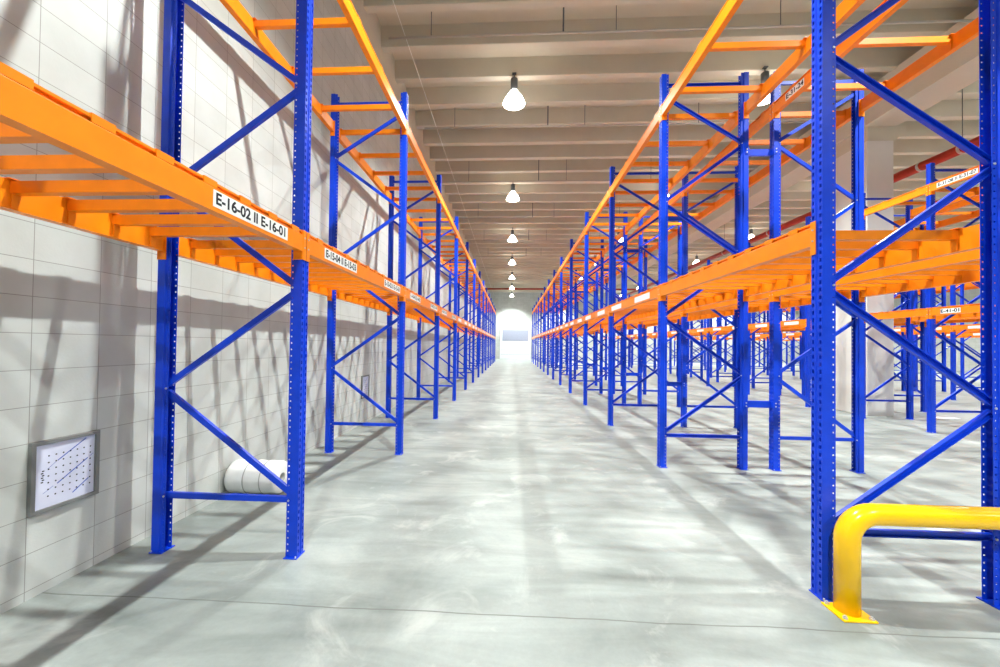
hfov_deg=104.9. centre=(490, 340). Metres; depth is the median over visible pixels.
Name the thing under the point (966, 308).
rack shelf
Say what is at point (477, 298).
frame
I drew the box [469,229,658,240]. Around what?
ceiling pipe
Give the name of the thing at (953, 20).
ceiling pipe
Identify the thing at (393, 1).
cable
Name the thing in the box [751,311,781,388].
frame
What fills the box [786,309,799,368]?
frame
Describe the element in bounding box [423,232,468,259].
rack shelf
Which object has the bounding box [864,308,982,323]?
rack shelf
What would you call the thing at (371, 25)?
trim
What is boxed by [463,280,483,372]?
frame
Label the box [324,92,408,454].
frame
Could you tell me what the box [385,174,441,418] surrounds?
frame
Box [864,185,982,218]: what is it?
rack shelf
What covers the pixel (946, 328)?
rack shelf
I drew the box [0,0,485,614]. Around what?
wall
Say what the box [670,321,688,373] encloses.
frame
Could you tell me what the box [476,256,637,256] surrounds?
ceiling pipe
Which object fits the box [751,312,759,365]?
frame
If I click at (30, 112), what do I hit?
rack shelf
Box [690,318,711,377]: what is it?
frame
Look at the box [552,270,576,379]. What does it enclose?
frame
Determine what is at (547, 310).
frame
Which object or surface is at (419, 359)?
frame
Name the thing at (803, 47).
rack shelf
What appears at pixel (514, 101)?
lamp
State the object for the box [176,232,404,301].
rack shelf
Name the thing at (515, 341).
door
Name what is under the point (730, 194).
rack shelf
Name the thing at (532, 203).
ceiling pipe
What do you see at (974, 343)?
wall
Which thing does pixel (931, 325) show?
frame
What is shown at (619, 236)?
rack shelf
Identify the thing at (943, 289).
frame
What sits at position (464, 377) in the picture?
frame
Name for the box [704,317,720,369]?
frame
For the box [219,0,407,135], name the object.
rack shelf
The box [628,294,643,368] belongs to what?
frame
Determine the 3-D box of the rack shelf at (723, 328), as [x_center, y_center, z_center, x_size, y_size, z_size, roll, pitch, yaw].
[9.861,-0.435,15.180,1.192,0.230,2.791,1,-1,3]
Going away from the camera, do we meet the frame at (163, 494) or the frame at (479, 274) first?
the frame at (163, 494)
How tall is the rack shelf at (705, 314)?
0.230 m
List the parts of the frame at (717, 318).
post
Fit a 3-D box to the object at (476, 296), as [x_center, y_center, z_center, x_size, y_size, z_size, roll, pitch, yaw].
[-0.755,-2.930,26.845,1.192,0.230,2.791,1,-1,3]
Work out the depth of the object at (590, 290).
22.75 m
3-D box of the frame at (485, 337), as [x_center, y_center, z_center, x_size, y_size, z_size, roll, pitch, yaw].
[-0.855,-0.753,25.417,1.206,5.465,0.130,1,-1,3]
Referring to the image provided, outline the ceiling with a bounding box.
[363,0,993,292]
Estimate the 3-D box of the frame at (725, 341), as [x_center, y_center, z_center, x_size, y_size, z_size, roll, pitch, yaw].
[16.872,-0.517,26.739,1.206,5.465,0.130,1,-1,3]
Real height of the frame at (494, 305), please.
5.465 m
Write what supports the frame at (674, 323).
on the floor
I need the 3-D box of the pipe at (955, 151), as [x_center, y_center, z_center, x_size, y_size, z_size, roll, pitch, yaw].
[11.948,-5.328,16.471,0.262,1.711,46.000,1,-1,3]
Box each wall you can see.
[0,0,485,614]
[487,292,798,362]
[894,288,994,371]
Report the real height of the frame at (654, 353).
5.465 m
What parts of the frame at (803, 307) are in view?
post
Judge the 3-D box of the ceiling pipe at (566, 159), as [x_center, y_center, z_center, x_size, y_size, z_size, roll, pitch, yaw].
[3.921,-6.286,14.063,11.200,0.927,0.044,1,-1,3]
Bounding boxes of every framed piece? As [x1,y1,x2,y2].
[26,430,99,517]
[361,375,369,398]
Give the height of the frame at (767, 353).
5.465 m
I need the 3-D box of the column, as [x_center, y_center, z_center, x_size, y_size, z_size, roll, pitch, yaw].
[9.964,-1.741,10.225,0.940,7.300,1.180,1,-1,3]
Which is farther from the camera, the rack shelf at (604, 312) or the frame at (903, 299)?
the frame at (903, 299)
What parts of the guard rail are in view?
plate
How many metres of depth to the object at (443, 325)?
15.57 m
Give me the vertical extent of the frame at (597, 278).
5.465 m
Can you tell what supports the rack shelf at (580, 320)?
attached to the frame at (625, 219)
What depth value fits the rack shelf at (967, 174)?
7.40 m
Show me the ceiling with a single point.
(596, 78)
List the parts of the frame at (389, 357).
post, post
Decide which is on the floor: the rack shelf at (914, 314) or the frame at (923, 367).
the frame at (923, 367)
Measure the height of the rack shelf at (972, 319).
0.230 m
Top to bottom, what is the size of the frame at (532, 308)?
5.465 m
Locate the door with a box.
[500,326,530,358]
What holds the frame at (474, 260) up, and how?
on the floor
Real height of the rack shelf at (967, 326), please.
0.230 m
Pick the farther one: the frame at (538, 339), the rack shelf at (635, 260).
the frame at (538, 339)
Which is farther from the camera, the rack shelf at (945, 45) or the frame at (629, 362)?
the frame at (629, 362)
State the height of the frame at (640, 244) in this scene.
5.465 m
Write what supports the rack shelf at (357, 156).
attached to the frame at (389, 357)
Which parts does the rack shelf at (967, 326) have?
label plate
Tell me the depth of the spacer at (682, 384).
8.02 m
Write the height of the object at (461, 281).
0.230 m
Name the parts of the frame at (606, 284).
post, post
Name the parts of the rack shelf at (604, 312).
label plate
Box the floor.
[0,359,999,666]
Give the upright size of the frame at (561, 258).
5.465 m
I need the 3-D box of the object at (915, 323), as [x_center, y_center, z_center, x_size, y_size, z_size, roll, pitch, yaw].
[11.245,-0.464,11.810,1.192,0.230,2.755,1,-1,3]
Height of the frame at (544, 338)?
5.465 m
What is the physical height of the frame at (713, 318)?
5.465 m
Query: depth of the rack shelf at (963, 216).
9.33 m
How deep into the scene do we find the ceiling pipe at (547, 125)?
10.58 m
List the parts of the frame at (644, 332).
post, post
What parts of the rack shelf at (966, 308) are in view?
label plate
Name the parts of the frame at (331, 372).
post, post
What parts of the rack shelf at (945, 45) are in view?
label plate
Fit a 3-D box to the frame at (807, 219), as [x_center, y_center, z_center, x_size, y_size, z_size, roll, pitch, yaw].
[9.643,-0.817,10.990,1.182,5.465,0.124,1,-1,3]
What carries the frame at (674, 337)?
on the floor
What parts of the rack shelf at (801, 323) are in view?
label plate, label plate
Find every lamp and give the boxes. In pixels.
[503,72,524,110]
[506,184,519,201]
[508,228,516,241]
[509,255,515,264]
[748,229,754,238]
[758,66,769,105]
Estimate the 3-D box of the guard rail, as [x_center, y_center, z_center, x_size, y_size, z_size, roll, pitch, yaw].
[2.854,1.376,2.377,1.420,0.683,0.176,1,-1,3]
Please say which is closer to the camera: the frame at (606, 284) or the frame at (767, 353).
the frame at (606, 284)
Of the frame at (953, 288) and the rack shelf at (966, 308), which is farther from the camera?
the frame at (953, 288)
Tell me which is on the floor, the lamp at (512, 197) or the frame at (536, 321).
the frame at (536, 321)
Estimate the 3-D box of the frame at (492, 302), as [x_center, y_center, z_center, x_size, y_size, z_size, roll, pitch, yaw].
[-0.413,-0.635,33.805,1.206,5.465,0.130,1,-1,3]
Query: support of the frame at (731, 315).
on the floor
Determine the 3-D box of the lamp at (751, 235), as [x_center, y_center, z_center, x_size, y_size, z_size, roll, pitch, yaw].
[14.085,-5.769,20.801,0.536,0.740,0.536,1,-1,3]
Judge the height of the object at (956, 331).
0.230 m
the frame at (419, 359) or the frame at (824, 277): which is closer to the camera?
the frame at (824, 277)
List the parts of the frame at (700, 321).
post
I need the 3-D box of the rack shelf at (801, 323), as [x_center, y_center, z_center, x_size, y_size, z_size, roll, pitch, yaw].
[9.713,-0.475,12.384,1.192,0.230,2.791,1,-1,3]
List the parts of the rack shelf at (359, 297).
label plate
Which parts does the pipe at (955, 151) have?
hanger rod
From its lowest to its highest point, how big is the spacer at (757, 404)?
0.090 m
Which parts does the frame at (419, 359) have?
post, post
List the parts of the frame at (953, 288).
post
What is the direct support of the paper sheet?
on the floor
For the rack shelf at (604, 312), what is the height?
0.230 m
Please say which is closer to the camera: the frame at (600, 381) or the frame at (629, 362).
the frame at (600, 381)
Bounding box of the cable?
[393,1,487,276]
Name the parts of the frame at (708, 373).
post, post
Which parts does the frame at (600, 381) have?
post, post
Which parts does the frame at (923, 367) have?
post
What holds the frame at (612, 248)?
on the floor
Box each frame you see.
[149,0,313,559]
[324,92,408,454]
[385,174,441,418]
[416,216,457,400]
[439,242,468,389]
[448,259,475,382]
[457,271,480,376]
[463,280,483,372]
[469,288,486,369]
[474,293,489,367]
[476,298,491,365]
[480,302,492,363]
[484,305,494,362]
[484,308,495,361]
[532,308,543,362]
[533,305,545,363]
[535,302,546,364]
[537,297,552,366]
[540,293,556,368]
[543,287,559,371]
[547,279,568,374]
[547,310,558,362]
[549,306,559,362]
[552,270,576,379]
[554,303,566,365]
[556,299,566,366]
[559,257,583,384]
[562,294,577,369]
[568,294,582,365]
[569,239,603,393]
[574,281,595,375]
[583,212,627,404]
[583,276,607,379]
[595,260,622,385]
[607,166,666,425]
[613,239,646,394]
[617,300,632,367]
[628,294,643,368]
[630,329,637,366]
[637,211,681,406]
[641,326,657,372]
[647,326,655,368]
[653,326,669,370]
[656,72,748,469]
[657,323,677,375]
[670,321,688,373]
[674,337,686,365]
[680,165,738,428]
[687,319,702,380]
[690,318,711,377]
[692,322,703,365]
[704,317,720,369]
[706,260,733,386]
[712,318,721,367]
[716,316,731,381]
[724,316,731,371]
[726,315,732,369]
[748,242,781,394]
[749,310,768,374]
[751,311,765,372]
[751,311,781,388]
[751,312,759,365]
[768,69,865,473]
[782,306,801,378]
[782,307,794,375]
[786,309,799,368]
[791,306,799,370]
[802,305,810,395]
[805,216,810,406]
[809,0,999,609]
[864,193,914,419]
[894,215,926,411]
[894,292,905,390]
[913,286,945,391]
[926,163,983,432]
[936,289,955,373]
[950,284,983,399]
[960,282,979,377]
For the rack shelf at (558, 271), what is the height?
0.230 m
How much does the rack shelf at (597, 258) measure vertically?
0.230 m
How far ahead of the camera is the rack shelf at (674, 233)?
11.73 m
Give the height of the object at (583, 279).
0.230 m
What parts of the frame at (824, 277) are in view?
foot plate, post, foot plate, post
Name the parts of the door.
panel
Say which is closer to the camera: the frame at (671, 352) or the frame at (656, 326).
the frame at (671, 352)
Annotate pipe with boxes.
[388,0,974,39]
[425,103,806,128]
[446,159,689,182]
[468,203,694,217]
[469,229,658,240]
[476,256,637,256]
[485,288,647,289]
[620,89,982,298]
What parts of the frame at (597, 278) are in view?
post, post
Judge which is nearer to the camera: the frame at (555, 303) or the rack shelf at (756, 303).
the rack shelf at (756, 303)
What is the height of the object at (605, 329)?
0.230 m
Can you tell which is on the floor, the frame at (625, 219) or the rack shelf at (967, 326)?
the frame at (625, 219)
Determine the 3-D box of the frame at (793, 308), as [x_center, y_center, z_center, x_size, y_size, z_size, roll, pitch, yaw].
[18.274,-0.538,23.898,1.206,5.465,0.130,1,-1,3]
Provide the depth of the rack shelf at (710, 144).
6.31 m
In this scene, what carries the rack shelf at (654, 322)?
attached to the frame at (640, 244)
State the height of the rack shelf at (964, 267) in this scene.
0.230 m
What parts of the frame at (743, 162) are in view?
post, post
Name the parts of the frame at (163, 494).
foot plate, post, foot plate, post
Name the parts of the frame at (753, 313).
post, post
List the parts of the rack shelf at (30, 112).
label plate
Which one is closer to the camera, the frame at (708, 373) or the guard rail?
the guard rail
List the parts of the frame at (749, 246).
post, post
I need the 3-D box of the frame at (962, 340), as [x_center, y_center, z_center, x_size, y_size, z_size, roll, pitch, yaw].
[22.816,-0.559,18.122,1.206,5.465,0.130,1,-1,3]
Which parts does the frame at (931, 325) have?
post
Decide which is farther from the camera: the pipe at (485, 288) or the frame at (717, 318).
the pipe at (485, 288)
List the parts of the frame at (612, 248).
post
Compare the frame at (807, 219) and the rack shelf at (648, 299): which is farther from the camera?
the frame at (807, 219)
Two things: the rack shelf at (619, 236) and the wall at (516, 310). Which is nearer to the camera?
the rack shelf at (619, 236)
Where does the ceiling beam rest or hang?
attached to the ceiling
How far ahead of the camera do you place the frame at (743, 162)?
5.32 m
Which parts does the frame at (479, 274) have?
post, post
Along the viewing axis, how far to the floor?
3.00 m
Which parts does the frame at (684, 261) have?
post, post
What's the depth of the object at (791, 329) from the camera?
15.07 m
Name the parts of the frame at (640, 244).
post, post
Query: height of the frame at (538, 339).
5.465 m
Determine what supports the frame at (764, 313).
on the floor
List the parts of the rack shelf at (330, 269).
label plate, label plate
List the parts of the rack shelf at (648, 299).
label plate, label plate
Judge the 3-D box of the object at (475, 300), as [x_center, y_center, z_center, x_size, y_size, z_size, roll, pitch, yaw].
[-0.607,-2.891,29.640,1.192,0.230,2.791,1,-1,3]
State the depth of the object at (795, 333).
20.30 m
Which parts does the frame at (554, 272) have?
post, post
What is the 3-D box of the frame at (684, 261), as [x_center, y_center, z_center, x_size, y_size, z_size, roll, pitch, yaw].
[4.593,-0.919,8.015,1.182,5.465,0.124,1,-1,3]
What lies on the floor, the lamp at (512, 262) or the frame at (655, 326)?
the frame at (655, 326)
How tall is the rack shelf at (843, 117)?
0.230 m
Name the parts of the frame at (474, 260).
post, post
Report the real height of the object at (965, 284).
0.230 m
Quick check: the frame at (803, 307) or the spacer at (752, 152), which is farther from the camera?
the frame at (803, 307)
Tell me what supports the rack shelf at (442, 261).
attached to the frame at (474, 260)
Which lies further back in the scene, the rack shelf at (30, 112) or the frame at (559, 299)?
the frame at (559, 299)
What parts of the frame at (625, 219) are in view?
post, post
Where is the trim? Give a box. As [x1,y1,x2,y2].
[351,0,487,293]
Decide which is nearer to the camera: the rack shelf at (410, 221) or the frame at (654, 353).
the rack shelf at (410, 221)
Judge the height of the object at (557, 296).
0.230 m
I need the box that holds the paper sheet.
[936,417,960,418]
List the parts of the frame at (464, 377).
post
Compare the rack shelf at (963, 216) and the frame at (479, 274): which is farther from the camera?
the frame at (479, 274)
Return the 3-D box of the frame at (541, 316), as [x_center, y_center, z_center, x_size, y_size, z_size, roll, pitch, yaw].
[4.104,-0.665,27.414,1.206,5.465,0.130,1,-1,3]
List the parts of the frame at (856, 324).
post, post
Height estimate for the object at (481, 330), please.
0.230 m
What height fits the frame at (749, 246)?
5.465 m
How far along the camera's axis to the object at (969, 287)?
20.05 m
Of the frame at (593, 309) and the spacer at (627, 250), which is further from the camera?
the frame at (593, 309)
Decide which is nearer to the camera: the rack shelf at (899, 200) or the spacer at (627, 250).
the rack shelf at (899, 200)
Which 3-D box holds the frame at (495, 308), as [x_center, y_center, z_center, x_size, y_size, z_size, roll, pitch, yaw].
[-0.119,-0.556,39.397,1.206,5.465,0.130,1,-1,3]
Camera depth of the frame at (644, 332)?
13.50 m
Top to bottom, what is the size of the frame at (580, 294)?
5.465 m
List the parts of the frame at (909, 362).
post, post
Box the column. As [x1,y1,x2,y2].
[833,126,905,415]
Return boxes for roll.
[224,459,289,493]
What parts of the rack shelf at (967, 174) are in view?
label plate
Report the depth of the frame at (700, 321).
19.32 m
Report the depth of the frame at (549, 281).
21.87 m
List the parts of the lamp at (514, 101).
bulb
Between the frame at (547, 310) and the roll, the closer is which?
the roll
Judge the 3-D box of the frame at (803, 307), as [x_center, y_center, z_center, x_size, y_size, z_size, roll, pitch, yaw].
[11.322,-0.767,13.195,1.182,5.465,0.124,1,-1,3]
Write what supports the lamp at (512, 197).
hanging from the ceiling
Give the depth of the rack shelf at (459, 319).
12.69 m
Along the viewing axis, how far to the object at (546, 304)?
31.42 m
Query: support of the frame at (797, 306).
on the floor
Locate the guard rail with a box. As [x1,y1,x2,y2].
[821,503,999,623]
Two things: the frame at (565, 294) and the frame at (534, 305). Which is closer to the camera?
the frame at (565, 294)
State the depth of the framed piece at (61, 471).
2.60 m
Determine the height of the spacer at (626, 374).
0.090 m
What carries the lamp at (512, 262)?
hanging from the ceiling
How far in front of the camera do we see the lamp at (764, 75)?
8.98 m
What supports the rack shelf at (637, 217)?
attached to the frame at (625, 219)
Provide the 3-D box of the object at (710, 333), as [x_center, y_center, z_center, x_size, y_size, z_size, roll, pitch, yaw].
[11.681,-0.347,20.090,1.192,0.230,2.755,1,-1,3]
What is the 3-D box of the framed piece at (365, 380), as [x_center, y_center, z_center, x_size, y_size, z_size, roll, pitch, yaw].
[-2.619,0.964,8.006,0.028,0.465,0.405,1,-1,3]
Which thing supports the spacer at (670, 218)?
attached to the frame at (684, 261)
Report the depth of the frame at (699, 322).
34.92 m
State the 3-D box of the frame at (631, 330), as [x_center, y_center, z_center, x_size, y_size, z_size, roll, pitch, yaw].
[10.675,-0.542,30.561,1.206,5.465,0.130,1,-1,3]
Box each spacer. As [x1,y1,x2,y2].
[625,373,639,375]
[626,249,640,252]
[665,382,684,386]
[668,215,685,220]
[745,147,777,156]
[745,400,776,407]
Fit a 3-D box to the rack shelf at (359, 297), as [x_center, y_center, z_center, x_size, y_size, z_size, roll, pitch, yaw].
[-1.817,-0.685,7.240,1.192,0.230,2.791,1,-1,3]
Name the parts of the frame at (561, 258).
post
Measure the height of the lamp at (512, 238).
0.740 m
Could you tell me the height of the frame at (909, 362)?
5.465 m
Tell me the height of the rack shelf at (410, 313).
0.230 m

